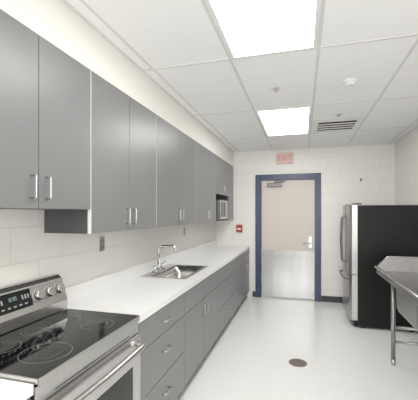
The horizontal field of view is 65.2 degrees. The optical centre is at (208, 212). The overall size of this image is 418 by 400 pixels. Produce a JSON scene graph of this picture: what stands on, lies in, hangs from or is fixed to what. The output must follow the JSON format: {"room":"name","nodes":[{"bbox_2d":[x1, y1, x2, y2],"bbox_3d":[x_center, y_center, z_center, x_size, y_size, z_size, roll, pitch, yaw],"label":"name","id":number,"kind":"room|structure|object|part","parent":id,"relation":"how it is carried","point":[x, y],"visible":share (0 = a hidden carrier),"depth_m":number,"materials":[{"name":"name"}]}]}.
{"room":"community kitchen","nodes":[
{"label":"community kitchen","id":0,"kind":"room"},
{"bbox_2d":[0,209,215,286],"bbox_3d":[-1.098,0.193,2.007,0.150,2.615,8.760,0,0,16],"label":"wall","id":1,"kind":"structure","parent":0,"point":[27,252],"depth_m":2.29,"materials":[{"name":"white tile"}]},
{"bbox_2d":[0,9,90,209],"bbox_3d":[-0.947,-0.432,1.585,0.368,0.825,0.788,0,0,16],"label":"upper cabinet","id":2,"kind":"object","parent":1,"relation":"attached to","point":[45,92],"visible":1,"depth_m":1.56,"materials":[{"name":"grey laminate"}]},
{"bbox_3d":[-0.866,-0.431,1.359,0.020,0.821,0.386,0,0,16],"label":"door","id":3,"kind":"part","parent":2,"relation":"part of","materials":[{"name":"grey laminate"}]},
{"bbox_3d":[-0.799,-0.120,1.496,0.035,0.115,0.010,0,0,16],"label":"handle","id":4,"kind":"part","parent":2,"relation":"part of","materials":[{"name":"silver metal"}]},
{"bbox_3d":[-0.774,-0.120,1.582,0.035,0.115,0.010,0,0,16],"label":"handle","id":5,"kind":"part","parent":2,"relation":"part of","materials":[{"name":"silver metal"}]},
{"bbox_3d":[-0.759,-0.431,1.736,0.020,0.821,0.391,0,0,16],"label":"door","id":6,"kind":"part","parent":2,"relation":"part of","materials":[{"name":"grey laminate"}]},
{"bbox_2d":[44,69,155,233],"bbox_3d":[-0.715,-0.361,2.397,0.368,0.968,0.898,0,0,16],"label":"upper cabinet","id":7,"kind":"object","parent":1,"relation":"attached to","point":[123,130],"visible":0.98,"depth_m":2.19,"materials":[{"name":"grey laminate"}]},
{"bbox_3d":[-0.642,-0.360,2.145,0.020,0.964,0.440,0,0,16],"label":"door","id":8,"kind":"part","parent":7,"relation":"part of","materials":[{"name":"grey laminate"}]},
{"bbox_3d":[-0.568,0.023,2.308,0.035,0.115,0.010,0,0,16],"label":"handle","id":9,"kind":"part","parent":7,"relation":"part of","materials":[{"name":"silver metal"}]},
{"bbox_3d":[-0.520,-0.360,2.576,0.020,0.964,0.446,0,0,16],"label":"door","id":10,"kind":"part","parent":7,"relation":"part of","materials":[{"name":"grey laminate"}]},
{"bbox_2d":[99,236,104,251],"bbox_3d":[-0.848,0.245,2.591,0.009,0.116,0.072,0,0,16],"label":"wall outlet","id":11,"kind":"object","parent":1,"relation":"attached to","point":[101,239],"visible":1,"depth_m":2.59,"materials":[{"name":"grey plastic"}]},
{"bbox_2d":[0,0,232,165],"bbox_3d":[-0.869,-0.981,1.942,0.325,0.268,8.460,0,0,16],"label":"soffit","id":12,"kind":"object","parent":1,"relation":"attached to","point":[54,21],"depth_m":2.05,"materials":[{"name":"beige paint"}]},
{"bbox_2d":[156,114,195,226],"bbox_3d":[-0.442,-0.361,3.359,0.368,0.968,1.098,0,0,16],"label":"upper cabinet","id":13,"kind":"object","parent":1,"relation":"attached to","point":[175,150],"visible":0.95,"depth_m":3.19,"materials":[{"name":"grey laminate"}]},
{"bbox_3d":[-0.383,-0.360,3.059,0.020,0.964,0.540,0,0,16],"label":"door","id":14,"kind":"part","parent":13,"relation":"part of","materials":[{"name":"grey laminate"}]},
{"bbox_3d":[-0.233,-0.360,3.586,0.020,0.964,0.546,0,0,16],"label":"door","id":15,"kind":"part","parent":13,"relation":"part of","materials":[{"name":"grey laminate"}]},
{"bbox_2d":[196,142,215,222],"bbox_3d":[-0.168,-0.361,4.321,0.368,0.968,0.898,0,0,16],"label":"upper cabinet","id":16,"kind":"object","parent":1,"relation":"attached to","point":[205,159],"visible":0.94,"depth_m":4.21,"materials":[{"name":"grey laminate"}]},
{"bbox_3d":[-0.095,-0.360,4.069,0.020,0.964,0.440,0,0,16],"label":"door","id":17,"kind":"part","parent":16,"relation":"part of","materials":[{"name":"grey laminate"}]},
{"bbox_3d":[0.027,-0.360,4.499,0.020,0.964,0.446,0,0,16],"label":"door","id":18,"kind":"part","parent":16,"relation":"part of","materials":[{"name":"grey laminate"}]},
{"bbox_2d":[215,155,232,221],"bbox_3d":[0.133,-0.361,5.379,0.368,0.968,1.298,0,0,16],"label":"upper cabinet","id":19,"kind":"object","parent":1,"relation":"attached to","point":[224,170],"visible":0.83,"depth_m":5.38,"materials":[{"name":"grey laminate"}]},
{"bbox_3d":[0.151,-0.562,4.935,0.020,0.559,0.440,0,0,16],"label":"door","id":20,"kind":"part","parent":19,"relation":"part of","materials":[{"name":"grey laminate"}]},
{"bbox_2d":[216,200,227,219],"bbox_3d":[0.102,-0.048,5.159,0.352,0.304,0.500,0,0,16],"label":"microwave","id":21,"kind":"object","parent":19,"relation":"in","point":[221,205],"visible":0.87,"depth_m":4.94,"materials":[{"name":"grey metal"}]},
{"bbox_3d":[0.211,-0.052,5.062,0.024,0.289,0.367,0,0,16],"label":"door","id":22,"kind":"part","parent":21,"relation":"part of","materials":[{"name":"silver metal"}]},
{"bbox_3d":[0.273,-0.562,5.365,0.020,0.559,0.446,0,0,16],"label":"door","id":23,"kind":"part","parent":19,"relation":"part of","materials":[{"name":"grey laminate"}]},
{"bbox_2d":[66,0,417,151],"bbox_3d":[0.400,-1.165,1.581,3.264,0.100,8.760,0,0,16],"label":"ceiling","id":24,"kind":"structure","parent":0,"point":[165,33],"depth_m":2.54,"materials":[{"name":"tile"}]},
{"bbox_2d":[62,0,417,151],"bbox_3d":[0.556,-1.112,1.536,2.639,0.006,8.460,0,0,16],"label":"trim","id":25,"kind":"structure","parent":24,"relation":"attached to","point":[64,1],"depth_m":2.50,"materials":[{"name":"silver metal"}]},
{"bbox_2d":[204,0,321,58],"bbox_3d":[0.280,-1.109,1.698,0.586,0.012,1.196,0,0,16],"label":"recessed light","id":26,"kind":"object","parent":24,"relation":"in","point":[247,28],"visible":1,"depth_m":1.92,"materials":[{"name":"white paint"}]},
{"bbox_2d":[271,86,280,91],"bbox_3d":[0.598,-1.100,2.918,0.090,0.030,0.090,0,0,16],"label":"sprinkler","id":27,"kind":"object","parent":24,"relation":"attached to","point":[275,88],"visible":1,"depth_m":2.91,"materials":[{"name":"silver metal"}]},
{"bbox_2d":[255,106,311,135],"bbox_3d":[0.948,-1.109,4.045,0.586,0.012,1.196,0,0,16],"label":"recessed light","id":28,"kind":"object","parent":24,"relation":"in","point":[293,120],"visible":1,"depth_m":3.90,"materials":[{"name":"white paint"}]},
{"bbox_2d":[311,118,364,132],"bbox_3d":[1.618,-1.111,4.171,0.586,0.009,0.570,0,0,16],"label":"ceiling vent","id":29,"kind":"object","parent":24,"relation":"in","point":[354,123],"visible":1,"depth_m":4.14,"materials":[{"name":"white metal"}]},
{"bbox_2d":[342,78,357,86],"bbox_3d":[1.190,-1.095,2.760,0.120,0.040,0.120,0,0,16],"label":"smoke detector","id":30,"kind":"object","parent":24,"relation":"attached to","point":[350,82],"visible":1,"depth_m":2.73,"materials":[{"name":"white plastic"}]},
{"bbox_2d":[176,296,417,399],"bbox_3d":[0.427,1.550,1.677,3.264,0.100,8.960,0,0,16],"label":"floor","id":31,"kind":"structure","parent":0,"point":[249,359],"depth_m":3.35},
{"bbox_2d":[0,274,144,399],"bbox_3d":[-0.764,0.939,1.589,0.701,1.123,0.758,0,0,16],"label":"range","id":32,"kind":"object","parent":31,"relation":"on","point":[67,354],"visible":1,"depth_m":1.59,"materials":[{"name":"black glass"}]},
{"bbox_3d":[-0.996,0.452,1.656,0.032,0.090,0.240,0,0,16],"label":"display panel","id":33,"kind":"part","parent":32,"relation":"part of","materials":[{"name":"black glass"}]},
{"bbox_3d":[-0.938,0.456,1.803,0.053,0.070,0.072,0,0,16],"label":"knob","id":34,"kind":"part","parent":32,"relation":"part of","materials":[{"name":"grey metal"}]},
{"bbox_3d":[-0.688,0.588,1.381,0.210,0.001,0.210,0,0,16],"label":"burner","id":35,"kind":"part","parent":32,"relation":"part of","materials":[{"name":"grey glass"}]},
{"bbox_3d":[-0.916,0.456,1.879,0.053,0.070,0.072,0,0,16],"label":"knob","id":36,"kind":"part","parent":32,"relation":"part of","materials":[{"name":"grey metal"}]},
{"bbox_3d":[-0.894,0.456,1.955,0.053,0.070,0.072,0,0,16],"label":"knob","id":37,"kind":"part","parent":32,"relation":"part of","materials":[{"name":"grey metal"}]},
{"bbox_3d":[-0.811,0.588,1.790,0.200,0.001,0.200,0,0,16],"label":"burner","id":38,"kind":"part","parent":32,"relation":"part of","materials":[{"name":"grey glass"}]},
{"bbox_2d":[0,309,136,378],"bbox_3d":[-0.741,0.596,1.582,0.489,0.016,0.742,0,0,16],"label":"cooktop","id":39,"kind":"object","parent":32,"relation":"in","point":[44,348],"depth_m":1.51,"materials":[{"name":"black glass"}]},
{"bbox_3d":[-0.737,0.601,1.581,0.497,0.029,0.758,0,0,16],"label":"trim","id":40,"kind":"part","parent":32,"relation":"part of","materials":[{"name":"silver metal"}]},
{"bbox_3d":[-0.519,0.650,1.519,0.020,0.069,0.754,0,0,16],"label":"panel","id":41,"kind":"part","parent":32,"relation":"part of","materials":[{"name":"silver metal"}]},
{"bbox_3d":[-0.510,0.977,1.516,0.038,0.577,0.750,0,0,16],"label":"oven door","id":42,"kind":"part","parent":32,"relation":"part of","materials":[{"name":"silver metal"}]},
{"bbox_3d":[-0.590,0.588,1.727,0.170,0.001,0.170,0,0,16],"label":"burner","id":43,"kind":"part","parent":32,"relation":"part of","materials":[{"name":"grey glass"}]},
{"bbox_3d":[-0.461,0.735,1.502,0.069,0.032,0.690,0,0,16],"label":"handle","id":44,"kind":"part","parent":32,"relation":"part of","materials":[{"name":"silver metal"}]},
{"bbox_2d":[138,294,183,399],"bbox_3d":[-0.584,1.070,2.337,0.654,0.860,0.763,0,0,16],"label":"base cabinet","id":45,"kind":"object","parent":31,"relation":"on","point":[162,332],"visible":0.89,"depth_m":2.23,"materials":[{"name":"grey laminate"}]},
{"bbox_3d":[-0.312,0.732,2.259,0.019,0.171,0.758,0,0,16],"label":"drawer","id":46,"kind":"part","parent":45,"relation":"part of","materials":[{"name":"grey laminate"}]},
{"bbox_3d":[-0.312,1.255,2.259,0.019,0.285,0.758,0,0,16],"label":"drawer","id":47,"kind":"part","parent":45,"relation":"part of","materials":[{"name":"grey laminate"}]},
{"bbox_2d":[183,271,217,386],"bbox_3d":[-0.332,1.070,3.224,0.654,0.860,1.078,0,0,16],"label":"base cabinet","id":48,"kind":"object","parent":31,"relation":"on","point":[200,315],"visible":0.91,"depth_m":3.02,"materials":[{"name":"grey laminate"}]},
{"bbox_2d":[61,240,249,323],"bbox_3d":[-0.136,0.569,3.970,0.624,0.138,4.156,0,0,16],"label":"countertop","id":49,"kind":"structure","parent":48,"relation":"on","point":[123,291],"depth_m":2.61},
{"bbox_2d":[152,245,176,271],"bbox_3d":[-0.497,0.459,3.370,0.255,0.268,0.233,0,0,-40],"label":"faucet","id":50,"kind":"object","parent":49,"relation":"on","point":[159,267],"visible":1,"depth_m":3.38,"materials":[{"name":"silver metal"}]},
{"bbox_2d":[139,264,207,278],"bbox_3d":[-0.328,0.683,3.379,0.464,0.179,0.764,0,0,16],"label":"sink","id":51,"kind":"object","parent":49,"relation":"in","point":[171,271],"visible":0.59,"depth_m":3.63,"materials":[{"name":"silver metal"}]},
{"bbox_2d":[152,265,202,277],"bbox_3d":[-0.304,0.685,3.372,0.352,0.175,0.702,0,0,16],"label":"basin","id":52,"kind":"object","parent":51,"relation":"in","point":[174,271],"depth_m":3.68,"materials":[{"name":"silver metal"}]},
{"bbox_3d":[-0.134,0.732,2.887,0.019,0.171,0.534,0,0,16],"label":"panel","id":53,"kind":"part","parent":48,"relation":"part of","materials":[{"name":"grey laminate"}]},
{"bbox_3d":[-0.134,1.110,2.887,0.019,0.575,0.534,0,0,16],"label":"door","id":54,"kind":"part","parent":48,"relation":"part of","materials":[{"name":"grey laminate"}]},
{"bbox_3d":[0.014,1.110,3.406,0.019,0.575,0.534,0,0,16],"label":"door","id":55,"kind":"part","parent":48,"relation":"part of","materials":[{"name":"grey laminate"}]},
{"bbox_3d":[0.014,0.732,3.406,0.019,0.171,0.534,0,0,16],"label":"panel","id":56,"kind":"part","parent":48,"relation":"part of","materials":[{"name":"grey laminate"}]},
{"bbox_2d":[217,260,233,335],"bbox_3d":[-0.061,1.070,4.176,0.654,0.860,0.898,0,0,16],"label":"base cabinet","id":57,"kind":"object","parent":31,"relation":"on","point":[225,286],"visible":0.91,"depth_m":4.04,"materials":[{"name":"grey laminate"}]},
{"bbox_3d":[0.211,0.965,4.099,0.019,0.285,0.893,0,0,16],"label":"drawer","id":58,"kind":"part","parent":57,"relation":"part of","materials":[{"name":"grey laminate"}]},
{"bbox_3d":[0.211,0.732,4.099,0.019,0.171,0.893,0,0,16],"label":"drawer","id":59,"kind":"part","parent":57,"relation":"part of","materials":[{"name":"grey laminate"}]},
{"bbox_3d":[0.211,1.255,4.099,0.019,0.285,0.893,0,0,16],"label":"drawer","id":60,"kind":"part","parent":57,"relation":"part of","materials":[{"name":"grey laminate"}]},
{"bbox_2d":[233,254,242,312],"bbox_3d":[0.158,1.070,4.945,0.654,0.860,0.698,0,0,16],"label":"base cabinet","id":61,"kind":"object","parent":31,"relation":"on","point":[238,261],"visible":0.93,"depth_m":4.87,"materials":[{"name":"grey laminate"}]},
{"bbox_3d":[0.430,0.732,4.868,0.019,0.171,0.693,0,0,16],"label":"drawer","id":62,"kind":"part","parent":61,"relation":"part of","materials":[{"name":"grey laminate"}]},
{"bbox_3d":[0.430,1.255,4.868,0.019,0.285,0.693,0,0,16],"label":"drawer","id":63,"kind":"part","parent":61,"relation":"part of","materials":[{"name":"grey laminate"}]},
{"bbox_3d":[0.430,0.965,4.868,0.019,0.285,0.693,0,0,16],"label":"drawer","id":64,"kind":"part","parent":61,"relation":"part of","materials":[{"name":"grey laminate"}]},
{"bbox_2d":[242,249,249,298],"bbox_3d":[0.350,1.070,5.621,0.654,0.860,0.703,0,0,16],"label":"base cabinet","id":65,"kind":"object","parent":31,"relation":"on","point":[246,254],"visible":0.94,"depth_m":5.47,"materials":[{"name":"grey laminate"}]},
{"bbox_3d":[0.574,0.732,5.375,0.019,0.171,0.346,0,0,16],"label":"drawer","id":66,"kind":"part","parent":65,"relation":"part of","materials":[{"name":"grey laminate"}]},
{"bbox_3d":[0.574,1.110,5.375,0.019,0.575,0.346,0,0,16],"label":"door","id":67,"kind":"part","parent":65,"relation":"part of","materials":[{"name":"grey laminate"}]},
{"bbox_3d":[0.670,1.110,5.713,0.019,0.575,0.346,0,0,16],"label":"door","id":68,"kind":"part","parent":65,"relation":"part of","materials":[{"name":"grey laminate"}]},
{"bbox_2d":[289,359,306,366],"bbox_3d":[0.889,1.498,3.272,0.180,0.004,0.180,0,0,16],"label":"floor drain","id":69,"kind":"object","parent":31,"relation":"on","point":[294,362],"visible":1,"depth_m":3.27,"materials":[{"name":"brown metal"}]},
{"bbox_2d":[339,203,417,331],"bbox_3d":[2.308,0.686,4.588,0.870,1.628,0.850,0,0,16],"label":"refrigerator","id":70,"kind":"object","parent":31,"relation":"on","point":[370,234],"visible":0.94,"depth_m":4.21,"materials":[{"name":"black metal"}]},
{"bbox_3d":[1.940,0.370,4.745,0.077,0.682,0.024,0,0,16],"label":"handle","id":71,"kind":"part","parent":70,"relation":"part of","materials":[{"name":"grey metal"}]},
{"bbox_3d":[1.913,0.370,4.649,0.077,0.682,0.024,0,0,16],"label":"handle","id":72,"kind":"part","parent":70,"relation":"part of","materials":[{"name":"grey metal"}]},
{"bbox_3d":[2.062,0.345,4.880,0.097,0.910,0.420,0,0,16],"label":"door","id":73,"kind":"part","parent":70,"relation":"part of","materials":[{"name":"silver metal"}]},
{"bbox_3d":[2.004,1.103,4.675,0.097,0.593,0.846,0,0,16],"label":"freezer drawer","id":74,"kind":"part","parent":70,"relation":"part of","materials":[{"name":"silver metal"}]},
{"bbox_3d":[1.946,0.345,4.470,0.097,0.910,0.420,0,0,16],"label":"door","id":75,"kind":"part","parent":70,"relation":"part of","materials":[{"name":"silver metal"}]},
{"bbox_2d":[374,256,417,365],"bbox_3d":[1.806,0.882,2.382,0.679,1.236,2.170,0,0,16],"label":"utility sink","id":76,"kind":"object","parent":31,"relation":"on","point":[400,272],"visible":1,"depth_m":3.20,"materials":[{"name":"silver metal"}]},
{"bbox_3d":[1.817,1.073,3.226,0.070,0.855,0.070,0,0,16],"label":"leg","id":77,"kind":"part","parent":76,"relation":"part of","materials":[{"name":"silver metal"}]},
{"bbox_2d":[377,256,417,271],"bbox_3d":[1.816,0.483,2.379,0.659,0.317,2.170,0,0,16],"label":"backsplash","id":78,"kind":"structure","parent":76,"relation":"attached to","point":[390,263],"depth_m":3.43,"materials":[{"name":"silver metal"}]},
{"bbox_3d":[2.043,1.130,3.162,0.430,0.030,0.030,0,0,16],"label":"cross rail","id":79,"kind":"part","parent":76,"relation":"part of","materials":[{"name":"silver metal"}]},
{"bbox_3d":[2.043,1.270,3.162,0.430,0.030,0.030,0,0,16],"label":"cross rail","id":80,"kind":"part","parent":76,"relation":"part of","materials":[{"name":"silver metal"}]},
{"bbox_3d":[1.844,0.750,2.498,0.616,0.227,0.551,0,0,16],"label":"bowl","id":81,"kind":"part","parent":76,"relation":"part of","materials":[{"name":"silver metal"}]},
{"bbox_3d":[-1.007,1.070,0.848,0.654,0.860,0.778,0,0,16],"label":"base cabinet","id":82,"kind":"object","parent":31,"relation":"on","visible":0},
{"bbox_2d":[0,378,32,399],"bbox_3d":[-1.022,0.569,0.855,0.624,0.138,0.785,0,0,16],"label":"countertop","id":83,"kind":"structure","parent":82,"relation":"on","point":[9,389],"depth_m":1.12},
{"bbox_2d":[216,144,394,296],"bbox_3d":[1.578,0.193,5.722,2.964,2.615,0.150,0,0,16],"label":"wall","id":84,"kind":"structure","parent":0,"point":[340,168],"depth_m":5.52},
{"bbox_2d":[236,225,242,231],"bbox_3d":[0.548,0.280,5.910,0.110,0.140,0.052,0,0,16],"label":"fire alarm","id":85,"kind":"object","parent":84,"relation":"attached to","point":[239,228],"visible":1,"depth_m":5.89,"materials":[{"name":"red plastic"}]},
{"bbox_2d":[276,152,292,163],"bbox_3d":[1.318,-0.950,5.692,0.290,0.190,0.046,0,0,16],"label":"exit sign","id":86,"kind":"object","parent":84,"relation":"attached to","point":[281,158],"visible":1,"depth_m":5.67,"materials":[{"name":"pink"}]},
{"bbox_2d":[261,179,314,299],"bbox_3d":[1.368,0.458,5.714,0.907,2.068,0.110,0,0,16],"label":"door","id":87,"kind":"structure","parent":84,"relation":"in","point":[288,206],"depth_m":5.71,"materials":[{"name":"beige paint"}]},
{"bbox_3d":[1.373,1.070,5.721,0.878,0.820,0.003,0,0,16],"label":"kick plate","id":88,"kind":"part","parent":87,"relation":"part of","materials":[{"name":"silver metal"}]},
{"bbox_3d":[1.688,0.500,5.599,0.150,0.200,0.064,0,0,16],"label":"lever","id":89,"kind":"part","parent":87,"relation":"part of","materials":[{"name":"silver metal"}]},
{"bbox_2d":[255,173,320,301],"bbox_3d":[1.377,0.410,5.737,1.110,2.180,0.130,0,0,16],"label":"trim","id":90,"kind":"structure","parent":84,"relation":"attached to","point":[300,176],"depth_m":5.69,"materials":[{"name":"blue paint"}]},
{"bbox_2d":[252,291,342,302],"bbox_3d":[1.880,1.450,5.551,2.289,0.100,0.012,0,0,16],"label":"baseboard","id":91,"kind":"structure","parent":84,"relation":"attached to","point":[335,299],"depth_m":5.50,"materials":[{"name":"grey rubber"}]},
{"bbox_2d":[395,127,417,204],"bbox_3d":[1.897,0.193,1.155,0.150,2.615,8.760,0,0,16],"label":"wall","id":92,"kind":"structure","parent":0,"point":[406,149],"depth_m":4.62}
]}

